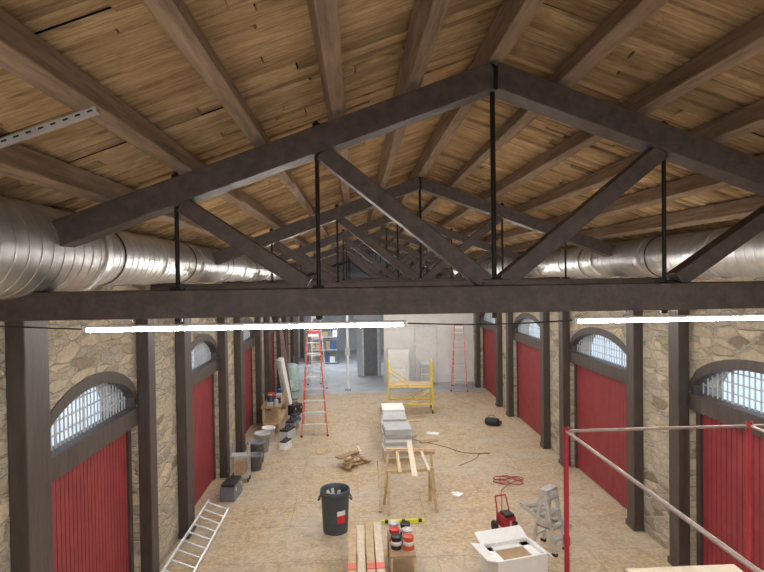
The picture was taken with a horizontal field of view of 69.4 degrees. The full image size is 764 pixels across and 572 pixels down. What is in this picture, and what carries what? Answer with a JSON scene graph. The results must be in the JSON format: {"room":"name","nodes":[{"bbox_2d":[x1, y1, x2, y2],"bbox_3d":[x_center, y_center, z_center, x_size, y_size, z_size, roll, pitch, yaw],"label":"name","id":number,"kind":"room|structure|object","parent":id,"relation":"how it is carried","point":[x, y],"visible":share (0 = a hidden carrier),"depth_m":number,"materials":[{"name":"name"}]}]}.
{"room":"warehouse under renovation","nodes":[
{"label":"warehouse under renovation","id":0,"kind":"room"},
{"bbox_2d":[0,280,304,571],"bbox_3d":[-3.997,1.842,14.725,0.500,4.725,36.858,-1,1,-3],"label":"wall","id":1,"kind":"structure","parent":0,"point":[74,355],"depth_m":7.66,"materials":[{"name":"stone"}]},
{"bbox_2d":[52,430,133,571],"bbox_3d":[-3.463,3.144,6.450,0.120,2.390,2.440,-1,1,-3],"label":"door","id":2,"kind":"structure","parent":1,"relation":"in","point":[92,503],"depth_m":6.66,"materials":[{"name":"red paint"}]},
{"bbox_2d":[50,371,137,482],"bbox_3d":[-3.436,1.484,6.424,0.220,0.910,2.440,-1,1,-3],"label":"window","id":3,"kind":"structure","parent":1,"relation":"in","point":[70,452],"depth_m":6.43,"materials":[{"name":"paint"}]},
{"bbox_2d":[192,373,215,504],"bbox_3d":[-3.684,3.070,10.944,0.120,2.390,2.440,-1,1,-3],"label":"door","id":4,"kind":"structure","parent":1,"relation":"in","point":[203,392],"depth_m":11.35,"materials":[{"name":"red paint"}]},
{"bbox_2d":[191,334,217,386],"bbox_3d":[-3.657,1.410,10.918,0.220,0.910,2.440,-1,1,-3],"label":"window","id":5,"kind":"structure","parent":1,"relation":"in","point":[204,369],"depth_m":11.26,"materials":[{"name":"paint"}]},
{"bbox_2d":[244,347,252,432],"bbox_3d":[-3.905,2.996,15.438,0.120,2.390,2.440,-1,1,-3],"label":"door","id":6,"kind":"structure","parent":1,"relation":"in","point":[248,377],"depth_m":16.12,"materials":[{"name":"red paint"}]},
{"bbox_2d":[243,317,254,351],"bbox_3d":[-3.878,1.336,15.412,0.220,0.910,2.440,-1,1,-3],"label":"window","id":7,"kind":"structure","parent":1,"relation":"in","point":[249,339],"depth_m":15.92,"materials":[{"name":"paint"}]},
{"bbox_2d":[271,332,274,391],"bbox_3d":[-4.126,2.922,19.932,0.120,2.390,2.440,-1,1,-3],"label":"door","id":8,"kind":"structure","parent":1,"relation":"in","point":[272,334],"depth_m":20.86,"materials":[{"name":"red paint"}]},
{"bbox_2d":[357,315,380,375],"bbox_3d":[-0.597,1.936,24.570,1.050,4.105,0.170,-1,1,-3],"label":"wall","id":9,"kind":"structure","parent":0,"point":[368,338],"depth_m":24.52,"materials":[{"name":"grey concrete"}]},
{"bbox_2d":[304,253,435,350],"bbox_3d":[-0.700,0.748,33.172,7.920,6.190,0.300,-1,1,-3],"label":"wall","id":10,"kind":"structure","parent":0,"point":[355,272],"depth_m":32.97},
{"bbox_2d":[0,0,763,268],"bbox_3d":[0.273,-1.257,14.925,9.018,1.695,36.653,-1,1,-3],"label":"ceiling","id":11,"kind":"structure","parent":0,"point":[122,47],"depth_m":3.75,"materials":[{"name":"brown wood"}]},
{"bbox_2d":[0,137,282,254],"bbox_3d":[-2.569,-0.866,14.779,0.189,0.199,36.200,-1,1,-3],"label":"purlin","id":12,"kind":"object","parent":11,"relation":"attached to","point":[17,161],"visible":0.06,"depth_m":3.36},
{"bbox_2d":[141,0,339,252],"bbox_3d":[-1.442,-1.290,14.828,0.192,0.197,36.200,-1,1,-3],"label":"purlin","id":13,"kind":"object","parent":11,"relation":"attached to","point":[173,16],"visible":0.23,"depth_m":2.64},
{"bbox_2d":[307,0,351,248],"bbox_3d":[-0.888,-1.503,14.852,0.189,0.197,36.200,-1,1,-3],"label":"purlin","id":14,"kind":"object","parent":11,"relation":"attached to","point":[324,14],"visible":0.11,"depth_m":2.99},
{"bbox_2d":[362,0,450,244],"bbox_3d":[-0.318,-1.713,14.876,0.196,0.196,36.200,-1,1,-3],"label":"purlin","id":15,"kind":"object","parent":11,"relation":"attached to","point":[427,17],"visible":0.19,"depth_m":3.57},
{"bbox_2d":[384,0,669,247],"bbox_3d":[0.837,-1.741,14.932,0.189,0.198,36.200,-1,1,-3],"label":"purlin","id":16,"kind":"object","parent":11,"relation":"attached to","point":[629,15],"visible":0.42,"depth_m":3.70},
{"bbox_2d":[395,13,763,251],"bbox_3d":[1.403,-1.540,14.964,0.198,0.199,36.200,-1,1,-3],"label":"purlin","id":17,"kind":"object","parent":11,"relation":"attached to","point":[747,41],"visible":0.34,"depth_m":3.72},
{"bbox_2d":[406,99,763,256],"bbox_3d":[1.991,-1.340,14.996,0.183,0.196,36.200,-1,1,-3],"label":"purlin","id":18,"kind":"object","parent":11,"relation":"attached to","point":[745,120],"visible":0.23,"depth_m":5.49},
{"bbox_2d":[411,154,763,262],"bbox_3d":[2.573,-1.140,15.028,0.198,0.195,36.200,-1,1,-3],"label":"purlin","id":19,"kind":"object","parent":11,"relation":"attached to","point":[696,184],"visible":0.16,"depth_m":6.10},
{"bbox_2d":[422,195,763,266],"bbox_3d":[3.158,-0.940,15.060,0.197,0.198,36.200,-1,1,-3],"label":"purlin","id":20,"kind":"object","parent":11,"relation":"attached to","point":[740,208],"visible":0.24,"depth_m":6.61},
{"bbox_2d":[0,0,763,248],"bbox_3d":[0.272,-1.351,14.911,9.200,1.756,36.800,-1,1,-3],"label":"roof","id":21,"kind":"structure","parent":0,"point":[109,7],"depth_m":3.59,"materials":[{"name":"wood"}]},
{"bbox_2d":[160,350,672,571],"bbox_3d":[0.240,4.216,15.001,8.920,0.150,36.800,-1,1,-3],"label":"floor","id":22,"kind":"structure","parent":0,"point":[275,524],"depth_m":11.16,"materials":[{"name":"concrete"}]},
{"bbox_2d":[5,321,53,571],"bbox_3d":[-3.169,2.296,5.019,0.188,4.125,0.420,-1,1,-3],"label":"timber post","id":23,"kind":"object","parent":22,"relation":"on","point":[26,349],"visible":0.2,"depth_m":4.85,"materials":[{"name":"paint"}]},
{"bbox_2d":[136,319,159,571],"bbox_3d":[-3.307,2.251,7.815,0.188,4.125,0.300,-1,1,-3],"label":"timber post","id":24,"kind":"object","parent":22,"relation":"on","point":[145,340],"visible":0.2,"depth_m":7.70,"materials":[{"name":"paint"}]},
{"bbox_2d":[174,318,196,538],"bbox_3d":[-3.390,2.223,9.513,0.188,4.125,0.420,-1,1,-3],"label":"timber post","id":25,"kind":"object","parent":22,"relation":"on","point":[183,350],"visible":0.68,"depth_m":9.34,"materials":[{"name":"paint"}]},
{"bbox_2d":[161,499,229,571],"bbox_3d":[-3.021,4.165,8.982,0.427,0.231,2.900,-1,1,-3],"label":"ladder","id":26,"kind":"object","parent":22,"relation":"on","point":[207,502],"visible":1,"depth_m":9.08,"materials":[{"name":"metal"}]},
{"bbox_2d":[217,318,229,477],"bbox_3d":[-3.528,2.177,12.309,0.188,4.125,0.300,-1,1,-3],"label":"timber post","id":27,"kind":"object","parent":22,"relation":"on","point":[222,335],"visible":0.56,"depth_m":12.19,"materials":[{"name":"paint"}]},
{"bbox_2d":[220,473,241,501],"bbox_3d":[-3.030,4.038,11.132,0.302,0.430,0.550,-1,1,2],"label":"toolbox","id":28,"kind":"object","parent":22,"relation":"on","point":[231,488],"visible":1,"depth_m":10.88,"materials":[{"name":"grey plastic"}]},
{"bbox_2d":[233,317,246,452],"bbox_3d":[-3.611,2.149,14.007,0.188,4.125,0.420,-1,1,-3],"label":"timber post","id":29,"kind":"object","parent":22,"relation":"on","point":[238,333],"visible":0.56,"depth_m":13.83,"materials":[{"name":"paint"}]},
{"bbox_2d":[229,442,250,481],"bbox_3d":[-3.084,3.837,12.008,0.400,0.798,0.280,-1,1,-3],"label":"utility cart","id":30,"kind":"object","parent":22,"relation":"on","point":[240,466],"visible":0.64,"depth_m":11.93,"materials":[{"name":"metal"}]},
{"bbox_2d":[247,438,264,462],"bbox_3d":[-3.012,3.967,13.235,0.432,0.500,0.432,-1,1,-3],"label":"bucket","id":31,"kind":"object","parent":22,"relation":"on","point":[258,444],"visible":0.67,"depth_m":13.11,"materials":[{"name":"grey plastic"}]},
{"bbox_2d":[250,452,262,471],"bbox_3d":[-2.914,4.045,12.690,0.347,0.360,0.346,-1,1,-3],"label":"bucket","id":32,"kind":"object","parent":22,"relation":"on","point":[256,457],"visible":0.78,"depth_m":12.57,"materials":[{"name":"grey plastic"}]},
{"bbox_2d":[254,317,262,423],"bbox_3d":[-3.748,2.103,16.803,0.188,4.125,0.300,-1,1,-3],"label":"timber post","id":33,"kind":"object","parent":22,"relation":"on","point":[258,332],"visible":0.62,"depth_m":16.69,"materials":[{"name":"paint"}]},
{"bbox_2d":[254,430,269,452],"bbox_3d":[-3.051,3.963,14.034,0.410,0.480,0.410,-1,1,-3],"label":"bucket","id":34,"kind":"object","parent":22,"relation":"on","point":[263,434],"visible":0.7,"depth_m":13.94,"materials":[{"name":"plastic"}]},
{"bbox_2d":[263,317,271,410],"bbox_3d":[-3.832,2.075,18.501,0.188,4.125,0.420,-1,1,-3],"label":"timber post","id":35,"kind":"object","parent":22,"relation":"on","point":[267,334],"visible":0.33,"depth_m":18.32,"materials":[{"name":"paint"}]},
{"bbox_2d":[262,425,274,442],"bbox_3d":[-3.050,3.990,14.836,0.368,0.400,0.367,-1,1,-3],"label":"bucket","id":36,"kind":"object","parent":22,"relation":"on","point":[271,428],"visible":0.59,"depth_m":14.75,"materials":[{"name":"plastic"}]},
{"bbox_2d":[261,388,287,430],"bbox_3d":[-3.178,3.635,16.426,0.550,1.058,1.800,-1,1,-3],"label":"workbench","id":37,"kind":"object","parent":22,"relation":"on","point":[274,401],"visible":0.98,"depth_m":15.97,"materials":[{"name":"brown wood"}]},
{"bbox_2d":[276,317,280,391],"bbox_3d":[-3.969,2.029,21.297,0.188,4.125,0.300,-1,1,-3],"label":"timber post","id":38,"kind":"object","parent":22,"relation":"on","point":[278,347],"visible":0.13,"depth_m":21.17,"materials":[{"name":"paint"}]},
{"bbox_2d":[276,357,291,408],"bbox_3d":[-3.265,3.280,18.518,0.450,1.703,0.700,-1,1,-3],"label":"sheet","id":39,"kind":"object","parent":22,"relation":"on","point":[283,378],"visible":0.64,"depth_m":18.24,"materials":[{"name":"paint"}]},
{"bbox_2d":[282,316,287,362],"bbox_3d":[-4.053,2.001,22.995,0.188,4.125,0.420,-1,1,-3],"label":"timber post","id":40,"kind":"object","parent":22,"relation":"on","point":[284,319],"visible":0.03,"depth_m":22.81,"materials":[{"name":"paint"}]},
{"bbox_2d":[278,318,292,401],"bbox_3d":[-3.368,2.618,19.269,0.492,3.006,0.077,-1,1,5],"label":"bundle","id":41,"kind":"object","parent":22,"relation":"on","point":[282,343],"visible":0.5,"depth_m":19.25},
{"bbox_2d":[279,437,291,449],"bbox_3d":[-2.484,4.053,14.261,0.196,0.278,0.350,0,1,17],"label":"toolbox","id":42,"kind":"object","parent":22,"relation":"on","point":[286,443],"visible":1,"depth_m":14.12,"materials":[{"name":"white plastic"}]},
{"bbox_2d":[279,424,295,440],"bbox_3d":[-2.573,3.983,15.057,0.275,0.392,0.500,0,1,17],"label":"toolbox","id":43,"kind":"object","parent":22,"relation":"on","point":[289,431],"visible":0.97,"depth_m":14.90,"materials":[{"name":"grey plastic"}]},
{"bbox_2d":[285,416,298,429],"bbox_3d":[-2.597,3.968,15.958,0.275,0.392,0.500,-1,1,7],"label":"toolbox","id":44,"kind":"object","parent":22,"relation":"on","point":[293,421],"visible":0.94,"depth_m":15.86,"materials":[{"name":"grey plastic"}]},
{"bbox_2d":[290,316,294,362],"bbox_3d":[-4.190,1.955,25.791,0.188,4.125,0.300,-1,1,-3],"label":"timber post","id":45,"kind":"object","parent":22,"relation":"on","point":[292,345],"visible":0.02,"depth_m":25.67,"materials":[{"name":"paint"}]},
{"bbox_2d":[287,356,298,398],"bbox_3d":[-3.283,3.329,20.016,0.552,1.550,0.561,-1,1,-3],"label":"water tank","id":46,"kind":"object","parent":22,"relation":"on","point":[293,368],"visible":0.6,"depth_m":19.82,"materials":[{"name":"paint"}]},
{"bbox_2d":[288,401,302,414],"bbox_3d":[-2.811,3.939,17.847,0.275,0.392,0.500,0,1,27],"label":"toolbox","id":47,"kind":"object","parent":22,"relation":"on","point":[293,407],"visible":0.9,"depth_m":17.71,"materials":[{"name":"black plastic"}]},
{"bbox_2d":[294,316,298,365],"bbox_3d":[-4.274,1.927,27.489,0.188,4.125,0.420,-1,1,-3],"label":"timber post","id":48,"kind":"object","parent":22,"relation":"on","point":[295,317],"visible":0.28,"depth_m":27.32,"materials":[{"name":"paint"}]},
{"bbox_2d":[300,316,303,357],"bbox_3d":[-4.411,1.882,30.285,0.188,4.125,0.300,-1,1,-3],"label":"timber post","id":49,"kind":"object","parent":22,"relation":"on","point":[301,317],"visible":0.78,"depth_m":30.17,"materials":[{"name":"paint"}]},
{"bbox_2d":[300,330,328,437],"bbox_3d":[-1.957,2.722,15.862,0.780,2.890,1.335,-1,1,-7],"label":"stepladder","id":50,"kind":"object","parent":22,"relation":"on","point":[308,331],"visible":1,"depth_m":15.60,"materials":[{"name":"red metal"}]},
{"bbox_2d":[307,316,327,388],"bbox_3d":[-2.649,2.596,22.235,0.660,2.938,1.085,-1,1,-18],"label":"stepladder","id":51,"kind":"object","parent":22,"relation":"on","point":[320,329],"visible":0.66,"depth_m":22.03,"materials":[{"name":"metal"}]},
{"bbox_2d":[310,320,338,362],"bbox_3d":[-2.938,2.860,28.190,1.400,2.200,0.500,-1,1,-3],"label":"storage shelf","id":52,"kind":"object","parent":22,"relation":"on","point":[326,346],"visible":0.64,"depth_m":28.00,"materials":[{"name":"grey metal"}]},
{"bbox_2d":[318,483,351,535],"bbox_3d":[-0.812,3.878,9.587,0.524,0.740,0.524,0,1,42],"label":"trash can","id":53,"kind":"object","parent":22,"relation":"on","point":[335,497],"visible":1,"depth_m":9.40,"materials":[{"name":"plastic"}]},
{"bbox_2d":[345,315,350,390],"bbox_3d":[-1.352,1.984,21.495,0.250,4.135,0.250,-1,1,-3],"label":"steel column","id":54,"kind":"structure","parent":22,"relation":"on","point":[347,349],"depth_m":21.46,"materials":[{"name":"white metal"}]},
{"bbox_2d":[335,446,370,468],"bbox_3d":[-0.658,4.039,12.979,0.647,0.288,0.994,0,1,42],"label":"pile","id":55,"kind":"object","parent":22,"relation":"on","point":[352,457],"visible":1,"depth_m":12.85,"materials":[{"name":"wood"}]},
{"bbox_2d":[348,520,384,571],"bbox_3d":[-0.199,4.037,7.341,0.540,0.482,3.189,-1,1,-3],"label":"stack","id":56,"kind":"object","parent":22,"relation":"on","point":[372,559],"visible":1,"depth_m":8.03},
{"bbox_2d":[377,459,380,511],"bbox_3d":[-0.064,3.828,10.753,0.064,0.774,0.994,-1,1,0],"label":"leaning board","id":57,"kind":"object","parent":22,"relation":"on","point":[378,460],"visible":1,"depth_m":10.71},
{"bbox_2d":[380,403,404,434],"bbox_3d":[0.308,3.719,15.143,0.667,0.837,0.840,-1,1,-3],"label":"boards","id":58,"kind":"object","parent":22,"relation":"on","point":[385,407],"visible":0.37,"depth_m":15.10,"materials":[{"name":"paint"}]},
{"bbox_2d":[382,412,406,442],"bbox_3d":[0.315,3.750,14.250,0.678,0.805,0.801,-1,1,-3],"label":"boards","id":59,"kind":"object","parent":22,"relation":"on","point":[386,416],"visible":0.35,"depth_m":14.08,"materials":[{"name":"paint"}]},
{"bbox_2d":[382,421,411,462],"bbox_3d":[0.354,3.768,13.342,0.696,0.799,0.763,-1,1,-3],"label":"boards","id":60,"kind":"object","parent":22,"relation":"on","point":[396,434],"visible":0.71,"depth_m":13.03,"materials":[{"name":"paint"}]},
{"bbox_2d":[387,348,409,385],"bbox_3d":[0.645,3.264,22.087,0.850,1.500,0.655,-1,1,-3],"label":"cabinet","id":61,"kind":"object","parent":22,"relation":"on","point":[398,358],"visible":0.77,"depth_m":21.80,"materials":[{"name":"paint"}]},
{"bbox_2d":[387,530,416,571],"bbox_3d":[0.290,4.055,8.292,0.370,0.400,0.800,-1,1,-3],"label":"crate","id":62,"kind":"object","parent":22,"relation":"on","point":[401,560],"visible":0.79,"depth_m":8.22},
{"bbox_2d":[391,533,401,550],"bbox_3d":[0.210,3.767,8.114,0.162,0.185,0.178,-1,1,-3],"label":"paint can","id":63,"kind":"object","parent":62,"relation":"on","point":[396,539],"visible":1,"depth_m":8.06,"materials":[{"name":"black metal"}]},
{"bbox_2d":[403,533,413,550],"bbox_3d":[0.390,3.764,8.103,0.162,0.185,0.178,-1,1,-3],"label":"paint can","id":64,"kind":"object","parent":62,"relation":"on","point":[408,539],"visible":1,"depth_m":8.06,"materials":[{"name":"metal"}]},
{"bbox_2d":[382,518,423,523],"bbox_3d":[0.381,4.197,9.851,0.750,0.060,0.057,-1,1,-5],"label":"spirit level","id":65,"kind":"object","parent":22,"relation":"on","point":[411,520],"visible":0.82,"depth_m":9.84,"materials":[{"name":"yellow metal"}]},
{"bbox_2d":[384,451,435,491],"bbox_3d":[0.575,3.818,11.506,1.060,0.749,0.570,-1,1,2],"label":"sawhorse","id":66,"kind":"object","parent":22,"relation":"on","point":[387,453],"visible":0.59,"depth_m":11.47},
{"bbox_2d":[387,358,433,413],"bbox_3d":[0.919,3.254,18.023,1.453,1.648,0.880,-1,1,1],"label":"scaffold","id":67,"kind":"object","parent":22,"relation":"on","point":[400,384],"visible":0.8,"depth_m":17.70,"materials":[{"name":"yellow metal"}]},
{"bbox_2d":[383,467,437,515],"bbox_3d":[0.527,3.837,10.453,0.960,0.749,0.570,-1,1,-9],"label":"sawhorse","id":68,"kind":"object","parent":22,"relation":"on","point":[431,487],"visible":0.95,"depth_m":10.41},
{"bbox_2d":[386,440,434,477],"bbox_3d":[0.618,3.413,10.926,1.007,0.075,2.155,-1,1,-3],"label":"plank","id":69,"kind":"object","parent":68,"relation":"on","point":[409,448],"visible":1,"depth_m":10.98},
{"bbox_2d":[420,361,429,380],"bbox_3d":[1.766,3.530,22.274,0.440,0.930,0.440,-1,1,-3],"label":"base cabinet","id":70,"kind":"object","parent":22,"relation":"on","point":[424,365],"visible":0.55,"depth_m":22.06,"materials":[{"name":"paint"}]},
{"bbox_2d":[450,323,467,391],"bbox_3d":[2.997,2.732,21.413,0.680,2.539,1.085,-1,1,9],"label":"stepladder","id":71,"kind":"object","parent":22,"relation":"on","point":[454,340],"visible":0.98,"depth_m":21.18,"materials":[{"name":"red metal"}]},
{"bbox_2d":[475,313,480,387],"bbox_3d":[3.748,1.915,21.694,0.188,4.125,0.300,-1,1,-3],"label":"timber post","id":72,"kind":"object","parent":22,"relation":"on","point":[477,315],"visible":0.75,"depth_m":21.59,"materials":[{"name":"paint"}]},
{"bbox_2d":[485,415,501,425],"bbox_3d":[3.265,3.924,16.230,0.440,0.314,0.430,0,1,26],"label":"duffel bag","id":73,"kind":"object","parent":22,"relation":"on","point":[491,421],"visible":1,"depth_m":16.06,"materials":[{"name":"black fabric"}]},
{"bbox_2d":[495,313,502,406],"bbox_3d":[3.905,1.967,18.499,0.188,4.125,0.300,-1,1,-3],"label":"timber post","id":74,"kind":"object","parent":22,"relation":"on","point":[498,328],"visible":0.73,"depth_m":18.39,"materials":[{"name":"paint"}]},
{"bbox_2d":[491,494,517,528],"bbox_3d":[2.101,3.904,9.342,0.340,0.612,0.434,-1,1,-18],"label":"air compressor","id":75,"kind":"object","parent":22,"relation":"on","point":[504,518],"visible":0.66,"depth_m":9.30,"materials":[{"name":"red metal"}]},
{"bbox_2d":[493,475,523,509],"bbox_3d":[2.325,4.102,10.892,0.646,0.153,2.367,0,1,24],"label":"air hose","id":76,"kind":"object","parent":22,"relation":"on","point":[513,477],"visible":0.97,"depth_m":11.65,"materials":[{"name":"red rubber"}]},
{"bbox_2d":[506,313,513,416],"bbox_3d":[3.968,1.988,17.200,0.188,4.125,0.300,-1,1,-3],"label":"timber post","id":77,"kind":"object","parent":22,"relation":"on","point":[509,316],"visible":0.8,"depth_m":17.09,"materials":[{"name":"paint"}]},
{"bbox_2d":[470,525,552,571],"bbox_3d":[1.870,3.981,8.115,1.098,0.510,0.754,-1,1,-17],"label":"carton","id":78,"kind":"object","parent":22,"relation":"on","point":[505,549],"visible":1,"depth_m":8.05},
{"bbox_2d":[540,312,550,448],"bbox_3d":[4.125,2.041,14.005,0.188,4.125,0.300,-1,1,-3],"label":"timber post","id":79,"kind":"object","parent":22,"relation":"on","point":[545,443],"visible":0.83,"depth_m":13.89,"materials":[{"name":"paint"}]},
{"bbox_2d":[520,500,571,527],"bbox_3d":[2.955,4.148,10.027,0.390,0.070,1.100,-1,1,-15],"label":"plank","id":80,"kind":"object","parent":22,"relation":"on","point":[525,506],"visible":0.47,"depth_m":10.13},
{"bbox_2d":[532,484,563,557],"bbox_3d":[2.676,3.725,8.854,0.350,0.985,0.480,-2,1,-41],"label":"ladder","id":81,"kind":"object","parent":22,"relation":"on","point":[550,488],"visible":0.82,"depth_m":8.81,"materials":[{"name":"metal"}]},
{"bbox_2d":[558,312,570,466],"bbox_3d":[4.189,2.062,12.707,0.188,4.125,0.300,-1,1,-3],"label":"timber post","id":82,"kind":"object","parent":22,"relation":"on","point":[563,327],"visible":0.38,"depth_m":12.59,"materials":[{"name":"paint"}]},
{"bbox_2d":[626,310,643,530],"bbox_3d":[4.346,2.115,9.511,0.188,4.125,0.300,-1,1,-3],"label":"timber post","id":83,"kind":"object","parent":22,"relation":"on","point":[634,520],"visible":0.77,"depth_m":9.40,"materials":[{"name":"paint"}]},
{"bbox_2d":[562,421,763,571],"bbox_3d":[2.171,2.658,2.779,1.750,3.330,2.450,-1,1,-3],"label":"scaffold tower","id":84,"kind":"object","parent":22,"relation":"on","point":[749,426],"visible":1,"depth_m":3.87,"materials":[{"name":"metal"}]},
{"bbox_2d":[667,310,690,565],"bbox_3d":[4.410,2.136,8.213,0.188,4.125,0.300,-1,1,-3],"label":"timber post","id":85,"kind":"object","parent":22,"relation":"on","point":[678,331],"visible":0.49,"depth_m":8.11,"materials":[{"name":"paint"}]},
{"bbox_2d":[383,313,473,382],"bbox_3d":[1.927,1.931,22.802,3.720,4.105,0.150,-1,1,-3],"label":"wall partition","id":86,"kind":"structure","parent":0,"point":[424,342],"depth_m":22.77,"materials":[{"name":"paint"}]},
{"bbox_2d":[436,269,763,565],"bbox_3d":[4.413,1.718,15.107,0.500,4.725,36.917,-1,1,-3],"label":"wall","id":87,"kind":"structure","parent":0,"point":[709,341],"depth_m":8.91,"materials":[{"name":"stone"}]},
{"bbox_2d":[261,228,480,280],"bbox_3d":[0.079,-0.908,17.512,8.095,1.845,0.240,-1,1,-3],"label":"roof truss","id":88,"kind":"object","parent":87,"relation":"attached to","point":[386,231],"visible":0.38,"depth_m":17.41,"materials":[{"name":"wood"}]},
{"bbox_2d":[280,238,464,279],"bbox_3d":[-0.142,-0.982,22.006,8.095,1.845,0.240,-1,1,-3],"label":"roof truss","id":89,"kind":"object","parent":87,"relation":"attached to","point":[435,260],"visible":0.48,"depth_m":21.93,"materials":[{"name":"wood"}]},
{"bbox_2d":[307,250,440,278],"bbox_3d":[-0.584,-1.130,30.994,8.095,1.845,0.240,-1,1,-3],"label":"roof truss","id":90,"kind":"object","parent":87,"relation":"attached to","point":[372,251],"visible":0.19,"depth_m":30.89,"materials":[{"name":"wood"}]},
{"bbox_2d":[303,247,454,278],"bbox_3d":[-0.363,-1.056,26.500,8.095,1.845,0.240,-1,1,-3],"label":"roof truss","id":91,"kind":"object","parent":87,"relation":"attached to","point":[402,255],"visible":0.26,"depth_m":26.43,"materials":[{"name":"wood"}]},
{"bbox_2d":[0,62,763,321],"bbox_3d":[0.741,-0.687,4.030,8.095,1.845,0.240,-1,1,-3],"label":"roof truss","id":92,"kind":"object","parent":87,"relation":"attached to","point":[659,142],"visible":1,"depth_m":3.92,"materials":[{"name":"metal"}]},
{"bbox_2d":[82,315,406,332],"bbox_3d":[-1.043,0.277,4.215,2.480,0.124,0.175,-1,1,-3],"label":"tube light","id":93,"kind":"object","parent":92,"relation":"attached to","point":[386,323],"visible":0.89,"depth_m":4.26,"materials":[{"name":"white"}]},
{"bbox_2d":[0,325,81,329],"bbox_3d":[-2.764,0.309,4.195,0.941,0.065,0.012,-1,1,-3],"label":"power cable","id":94,"kind":"object","parent":93,"relation":"attached to","point":[0,325],"visible":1,"depth_m":4.20,"materials":[{"name":"black rubber"}]},
{"bbox_2d":[408,320,572,324],"bbox_3d":[0.862,0.293,4.373,1.320,0.030,0.012,-1,1,-3],"label":"power cable","id":95,"kind":"object","parent":93,"relation":"attached to","point":[558,320],"visible":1,"depth_m":4.37,"materials":[{"name":"black rubber"}]},
{"bbox_2d":[573,311,763,323],"bbox_3d":[2.752,0.221,4.401,2.440,0.124,0.175,-1,1,-3],"label":"tube light","id":96,"kind":"object","parent":92,"relation":"attached to","point":[623,318],"visible":0.91,"depth_m":4.43,"materials":[{"name":"white"}]},
{"bbox_2d":[222,216,559,283],"bbox_3d":[0.300,-0.835,13.018,8.095,1.845,0.240,-1,1,-3],"label":"roof truss","id":97,"kind":"object","parent":87,"relation":"attached to","point":[450,235],"visible":0.44,"depth_m":12.93,"materials":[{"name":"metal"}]},
{"bbox_2d":[150,177,661,289],"bbox_3d":[0.521,-0.761,8.524,8.095,1.845,0.240,-1,1,-3],"label":"roof truss","id":98,"kind":"object","parent":87,"relation":"attached to","point":[338,214],"visible":0.59,"depth_m":8.43,"materials":[{"name":"wood"}]},
{"bbox_2d":[480,313,494,331],"bbox_3d":[4.001,1.146,20.092,0.220,0.910,2.900,-1,1,-3],"label":"window","id":99,"kind":"structure","parent":87,"relation":"in","point":[483,317],"depth_m":20.63,"materials":[{"name":"paint"}]},
{"bbox_2d":[483,328,495,396],"bbox_3d":[4.074,2.805,20.123,0.120,2.390,2.900,-1,1,-3],"label":"door","id":100,"kind":"structure","parent":87,"relation":"in","point":[489,358],"depth_m":20.59,"materials":[{"name":"red paint"}]},
{"bbox_2d":[513,313,539,349],"bbox_3d":[4.222,1.220,15.598,0.220,0.910,2.900,-1,1,-3],"label":"window","id":101,"kind":"structure","parent":87,"relation":"in","point":[519,334],"depth_m":15.80,"materials":[{"name":"paint"}]},
{"bbox_2d":[516,341,540,434],"bbox_3d":[4.295,2.878,15.629,0.120,2.390,2.900,-1,1,-3],"label":"door","id":102,"kind":"structure","parent":87,"relation":"in","point":[527,357],"depth_m":15.93,"materials":[{"name":"red paint"}]},
{"bbox_2d":[569,327,625,383],"bbox_3d":[4.442,1.293,11.104,0.220,0.910,2.900,-1,1,-3],"label":"window","id":103,"kind":"structure","parent":87,"relation":"in","point":[615,371],"depth_m":11.19,"materials":[{"name":"paint"}]},
{"bbox_2d":[574,364,626,508],"bbox_3d":[4.516,2.952,11.135,0.120,2.390,2.900,-1,1,-3],"label":"door","id":104,"kind":"structure","parent":87,"relation":"in","point":[599,399],"depth_m":11.22,"materials":[{"name":"red paint"}]},
{"bbox_2d":[689,359,763,438],"bbox_3d":[4.663,1.367,6.610,0.220,0.910,2.900,-1,1,-3],"label":"window","id":105,"kind":"structure","parent":87,"relation":"in","point":[701,401],"depth_m":7.31,"materials":[{"name":"paint"}]},
{"bbox_2d":[696,412,763,571],"bbox_3d":[4.737,3.026,6.641,0.120,2.390,2.900,-1,1,-3],"label":"door","id":106,"kind":"structure","parent":87,"relation":"in","point":[721,507],"depth_m":7.47,"materials":[{"name":"red paint"}]},
{"bbox_3d":[0.962,-0.613,-0.463,8.095,1.845,0.240,-1,1,-3],"label":"roof truss","id":107,"kind":"object","parent":87,"relation":"attached to","visible":0},
{"bbox_2d":[0,196,299,298],"bbox_3d":[-2.834,-0.348,9.517,0.712,0.712,25.097,-1,1,-3],"label":"ventilation duct","id":108,"kind":"object","parent":107,"relation":"on","point":[32,257],"visible":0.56,"depth_m":4.27,"materials":[{"name":"metal"}]},
{"bbox_2d":[0,8,327,258],"bbox_3d":[-1.990,-1.083,14.804,0.195,0.196,36.200,-1,1,-3],"label":"purlin","id":109,"kind":"object","parent":107,"relation":"on","point":[23,54],"visible":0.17,"depth_m":2.51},
{"bbox_2d":[0,106,99,148],"bbox_3d":[-1.565,-0.660,2.416,0.639,0.244,0.038,-1,1,-3],"label":"channel","id":110,"kind":"object","parent":109,"relation":"attached to","point":[67,120],"visible":1,"depth_m":2.41,"materials":[{"name":"metal"}]},
{"bbox_2d":[375,0,544,239],"bbox_3d":[0.268,-1.904,14.902,0.152,0.220,36.200,-1,1,-3],"label":"purlin","id":111,"kind":"object","parent":107,"relation":"on","point":[513,16],"visible":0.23,"depth_m":3.95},
{"bbox_2d":[453,226,763,277],"bbox_3d":[3.777,-0.482,9.839,0.592,0.665,25.097,-1,1,-3],"label":"ventilation duct","id":112,"kind":"object","parent":107,"relation":"on","point":[642,257],"visible":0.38,"depth_m":7.58,"materials":[{"name":"metal"}]},
{"label":"outside","id":113,"kind":"structure","parent":0,"visible":0},
{"bbox_2d":[52,323,763,445],"bbox_3d":[-0.915,4.471,20.055,120.000,0.200,120.000,-1,1,-3],"label":"ground","id":114,"kind":"structure","parent":113,"point":[535,324],"depth_m":21.62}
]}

